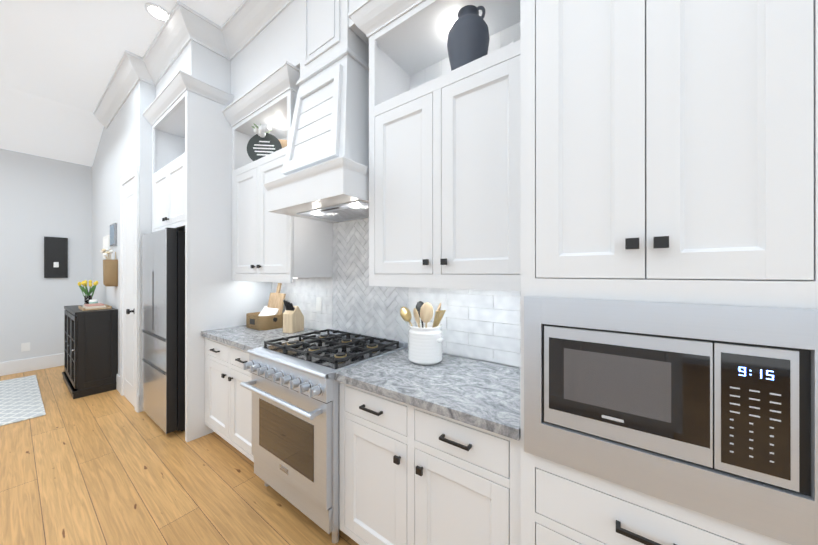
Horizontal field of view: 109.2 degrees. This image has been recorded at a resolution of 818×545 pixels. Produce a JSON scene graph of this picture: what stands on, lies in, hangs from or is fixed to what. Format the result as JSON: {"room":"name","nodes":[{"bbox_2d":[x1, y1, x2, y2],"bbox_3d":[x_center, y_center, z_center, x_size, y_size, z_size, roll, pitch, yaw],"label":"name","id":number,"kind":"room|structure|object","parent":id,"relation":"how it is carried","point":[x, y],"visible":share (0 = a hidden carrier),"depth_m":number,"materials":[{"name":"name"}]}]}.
{"room":"kitchen","nodes":[
{"label":"kitchen","id":0,"kind":"room"},
{"bbox_2d":[0,148,91,361],"bbox_3d":[-6.523,-0.360,3.003,0.100,3.600,6.100,0,0,36],"label":"wall","id":1,"kind":"structure","parent":0,"point":[41,197],"depth_m":4.32,"materials":[{"name":"white paint"}]},
{"bbox_2d":[21,342,29,351],"bbox_3d":[-5.566,1.081,4.222,0.006,0.120,0.080,0,0,36],"label":"outlet","id":2,"kind":"object","parent":1,"relation":"attached to","point":[25,346],"visible":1,"depth_m":4.22,"materials":[{"name":"white plastic"}]},
{"bbox_2d":[0,353,63,375],"bbox_3d":[-6.694,1.345,2.665,0.020,0.190,5.155,0,0,36],"label":"baseboard","id":3,"kind":"structure","parent":1,"relation":"attached to","point":[27,365],"depth_m":4.26,"materials":[{"name":"white wood"}]},
{"bbox_2d":[44,236,67,277],"bbox_3d":[-5.391,-0.229,4.442,0.028,0.620,0.230,0,0,36],"label":"panel","id":4,"kind":"object","parent":1,"relation":"attached to","point":[55,257],"visible":0.98,"depth_m":4.43,"materials":[{"name":"black metal"}]},
{"bbox_2d":[0,0,243,166],"bbox_3d":[-2.494,-1.959,0.127,10.000,0.525,6.200,0,0,36],"label":"ceiling","id":5,"kind":"structure","parent":0,"point":[59,60],"depth_m":2.96,"materials":[{"name":"white paint"}]},
{"bbox_2d":[144,3,169,21],"bbox_3d":[-2.079,-2.153,2.411,0.170,0.011,0.170,0,0,36],"label":"recessed light","id":6,"kind":"object","parent":5,"relation":"in","point":[157,12],"visible":0.85,"depth_m":2.40,"materials":[{"name":"white plastic"}]},
{"bbox_2d":[93,0,293,128],"bbox_3d":[-1.622,-2.075,2.347,6.133,0.170,0.565,0,0,36],"label":"crown molding","id":7,"kind":"structure","parent":5,"relation":"attached to","point":[246,23],"depth_m":2.58,"materials":[{"name":"white wood"}]},
{"bbox_2d":[92,80,155,411],"bbox_3d":[-3.731,-0.359,4.218,2.978,3.600,0.845,0,0,36],"label":"wall","id":8,"kind":"structure","parent":0,"point":[124,146],"depth_m":3.56,"materials":[{"name":"white paint"}]},
{"bbox_2d":[103,235,109,257],"bbox_3d":[-4.148,-0.349,3.984,0.380,0.300,0.022,0,0,36],"label":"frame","id":9,"kind":"object","parent":8,"relation":"attached to","point":[106,242],"visible":0.79,"depth_m":3.92,"materials":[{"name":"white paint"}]},
{"bbox_2d":[100,249,117,285],"bbox_3d":[-3.736,-0.063,3.616,0.250,0.468,0.131,0,0,36],"label":"hanging basket","id":10,"kind":"object","parent":8,"relation":"attached to","point":[110,272],"visible":1,"depth_m":3.56,"materials":[{"name":"wicker"}]},
{"bbox_2d":[110,223,116,246],"bbox_3d":[-3.777,-0.479,3.712,0.300,0.280,0.024,0,0,36],"label":"picture frame","id":11,"kind":"object","parent":8,"relation":"attached to","point":[113,234],"visible":1,"depth_m":3.64,"materials":[{"name":"silver metal"}]},
{"bbox_2d":[116,374,119,392],"bbox_3d":[-4.295,1.346,4.096,2.150,0.190,0.016,0,0,36],"label":"baseboard","id":12,"kind":"structure","parent":8,"relation":"attached to","point":[117,375],"depth_m":3.51,"materials":[{"name":"white wood"}]},
{"bbox_2d":[120,165,138,411],"bbox_3d":[-3.124,0.166,3.208,0.770,2.550,0.068,0,0,36],"label":"door","id":13,"kind":"structure","parent":8,"relation":"attached to","point":[129,285],"depth_m":3.21,"materials":[{"name":"white wood"}]},
{"bbox_2d":[0,366,358,544],"bbox_3d":[-2.494,1.468,0.125,10.000,0.060,6.200,0,0,36],"label":"floor","id":14,"kind":"structure","parent":0,"point":[113,467],"depth_m":1.96,"materials":[{"name":"brown wood"}]},
{"bbox_2d":[0,375,45,425],"bbox_3d":[-4.846,1.434,2.942,1.920,0.011,1.380,0,0,36],"label":"rug","id":15,"kind":"object","parent":14,"relation":"on","point":[20,398],"visible":0.96,"depth_m":3.25,"materials":[{"name":"white fabric"}]},
{"bbox_2d":[62,305,117,398],"bbox_3d":[-4.156,0.948,3.770,1.124,0.985,0.371,0,0,36],"label":"sideboard cabinet","id":16,"kind":"object","parent":14,"relation":"on","point":[90,352],"visible":1,"depth_m":3.47,"materials":[{"name":"black wood"}]},
{"bbox_2d":[78,280,97,303],"bbox_3d":[-4.373,0.278,3.969,0.160,0.353,0.191,0,0,36],"label":"tulip vase","id":17,"kind":"object","parent":16,"relation":"on","point":[87,297],"visible":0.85,"depth_m":3.94,"materials":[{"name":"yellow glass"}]},
{"bbox_2d":[89,299,97,303],"bbox_3d":[-4.167,0.407,3.840,0.081,0.095,0.081,0,0,36],"label":"cup","id":18,"kind":"object","parent":16,"relation":"on","point":[94,301],"visible":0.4,"depth_m":3.81,"materials":[{"name":"white ceramic"}]},
{"bbox_2d":[78,303,111,310],"bbox_3d":[-3.944,0.426,3.652,0.400,0.056,0.240,0,0,36],"label":"tray","id":19,"kind":"object","parent":16,"relation":"on","point":[95,306],"visible":1,"depth_m":3.58,"materials":[{"name":"beige wood"}]},
{"bbox_2d":[142,227,184,433],"bbox_3d":[-2.186,0.524,3.058,0.792,1.832,0.779,0,0,36],"label":"fridge","id":20,"kind":"object","parent":14,"relation":"on","point":[163,328],"visible":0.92,"depth_m":2.60,"materials":[{"name":"silver metal"}]},
{"bbox_2d":[143,70,271,441],"bbox_3d":[-2.071,-0.102,3.018,1.113,3.085,0.822,0,0,36],"label":"cabinet enclosure","id":21,"kind":"object","parent":14,"relation":"on","point":[191,163],"visible":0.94,"depth_m":2.61,"materials":[{"name":"white wood"}]},
{"bbox_2d":[201,325,326,461],"bbox_3d":[-1.235,0.978,2.514,0.976,0.925,0.649,0,0,36],"label":"base cabinet","id":22,"kind":"object","parent":14,"relation":"on","point":[228,408],"visible":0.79,"depth_m":2.30,"materials":[{"name":"white wood"}]},
{"bbox_2d":[246,283,285,329],"bbox_3d":[-1.352,0.308,2.755,0.346,0.413,0.259,0,0,36],"label":"basket","id":23,"kind":"object","parent":22,"relation":"on","point":[269,316],"visible":1,"depth_m":2.71,"materials":[{"name":"wood"}]},
{"bbox_2d":[283,299,303,332],"bbox_3d":[-1.008,0.372,2.530,0.100,0.284,0.165,0,0,18],"label":"knife block","id":24,"kind":"object","parent":22,"relation":"on","point":[293,319],"visible":1,"depth_m":2.48,"materials":[{"name":"beige wood"}]},
{"bbox_2d":[240,329,406,543],"bbox_3d":[-0.556,0.952,1.936,0.798,0.976,0.754,0,0,36],"label":"range","id":25,"kind":"object","parent":14,"relation":"on","point":[293,386],"visible":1,"depth_m":1.65,"materials":[{"name":"silver metal"}]},
{"bbox_2d":[335,347,520,544],"bbox_3d":[0.179,0.977,1.483,0.918,0.925,0.649,0,0,36],"label":"base cabinet","id":26,"kind":"object","parent":14,"relation":"on","point":[429,454],"visible":0.98,"depth_m":1.24,"materials":[{"name":"white wood"}]},
{"bbox_2d":[400,301,445,364],"bbox_3d":[0.092,0.341,1.692,0.294,0.345,0.199,0,0,36],"label":"utensil crock","id":27,"kind":"object","parent":26,"relation":"on","point":[425,340],"visible":1,"depth_m":1.62,"materials":[{"name":"white ceramic"}]},
{"bbox_2d":[520,0,817,544],"bbox_3d":[0.755,-0.034,1.018,0.727,2.945,0.722,0,0,36],"label":"tall cabinet","id":28,"kind":"object","parent":14,"relation":"on","point":[668,272],"visible":1,"depth_m":0.74,"materials":[{"name":"white wood"}]},
{"bbox_2d":[156,40,230,104],"bbox_3d":[-2.071,-1.904,3.084,1.038,0.508,0.717,0,0,36],"label":"soffit","id":29,"kind":"structure","parent":0,"point":[197,60],"depth_m":2.62,"materials":[{"name":"white paint"}]},
{"bbox_2d":[231,0,368,100],"bbox_3d":[-0.276,-1.829,1.824,3.342,0.658,0.637,0,0,36],"label":"wall","id":30,"kind":"structure","parent":0,"point":[274,44],"depth_m":2.31,"materials":[{"name":"white paint"}]},
{"bbox_2d":[222,61,332,282],"bbox_3d":[-1.152,-0.709,2.558,1.061,1.573,0.482,0,0,36],"label":"upper cabinet","id":31,"kind":"object","parent":30,"relation":"attached to","point":[267,246],"visible":0.73,"depth_m":2.41,"materials":[{"name":"white wood"}]},
{"bbox_2d":[247,123,286,160],"bbox_3d":[-1.278,-1.137,2.628,0.262,0.356,0.261,0,0,36],"label":"sign","id":32,"kind":"object","parent":31,"relation":"in","point":[262,142],"visible":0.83,"depth_m":2.61,"materials":[{"name":"grey"}]},
{"bbox_2d":[348,0,519,290],"bbox_3d":[0.194,-0.709,1.576,1.003,1.573,0.482,0,0,36],"label":"upper cabinet","id":33,"kind":"object","parent":30,"relation":"attached to","point":[444,176],"visible":0.69,"depth_m":1.45,"materials":[{"name":"white wood"}]},
{"bbox_2d":[447,5,489,70],"bbox_3d":[0.298,-1.130,1.468,0.210,0.346,0.210,0,0,36],"label":"jug vase","id":34,"kind":"object","parent":33,"relation":"in","point":[468,39],"visible":0.83,"depth_m":1.39,"materials":[{"name":"grey ceramic"}]},
{"bbox_2d":[304,218,519,367],"bbox_3d":[-0.697,-0.360,2.590,10.000,3.600,0.100,0,0,36],"label":"wall","id":35,"kind":"structure","parent":0,"point":[449,354],"depth_m":1.75,"materials":[{"name":"white paint"}]},
{"bbox_2d":[263,0,368,222],"bbox_3d":[-0.506,-1.285,2.018,0.822,1.747,0.594,0,0,36],"label":"range hood","id":36,"kind":"object","parent":35,"relation":"attached to","point":[325,175],"visible":0.85,"depth_m":1.83,"materials":[{"name":"white wood"}]},
{"bbox_2d":[272,218,519,366],"bbox_3d":[-0.350,0.047,2.267,2.698,0.935,0.010,0,0,36],"label":"tile backsplash","id":37,"kind":"structure","parent":35,"relation":"attached to","point":[483,325],"depth_m":2.11,"materials":[{"name":"white tile"}]},
{"bbox_2d":[316,297,321,310],"bbox_3d":[-0.799,0.280,2.585,0.080,0.120,0.005,0,0,36],"label":"outlet","id":38,"kind":"object","parent":37,"relation":"attached to","point":[318,303],"visible":1,"depth_m":2.58,"materials":[{"name":"white plastic"}]}
]}

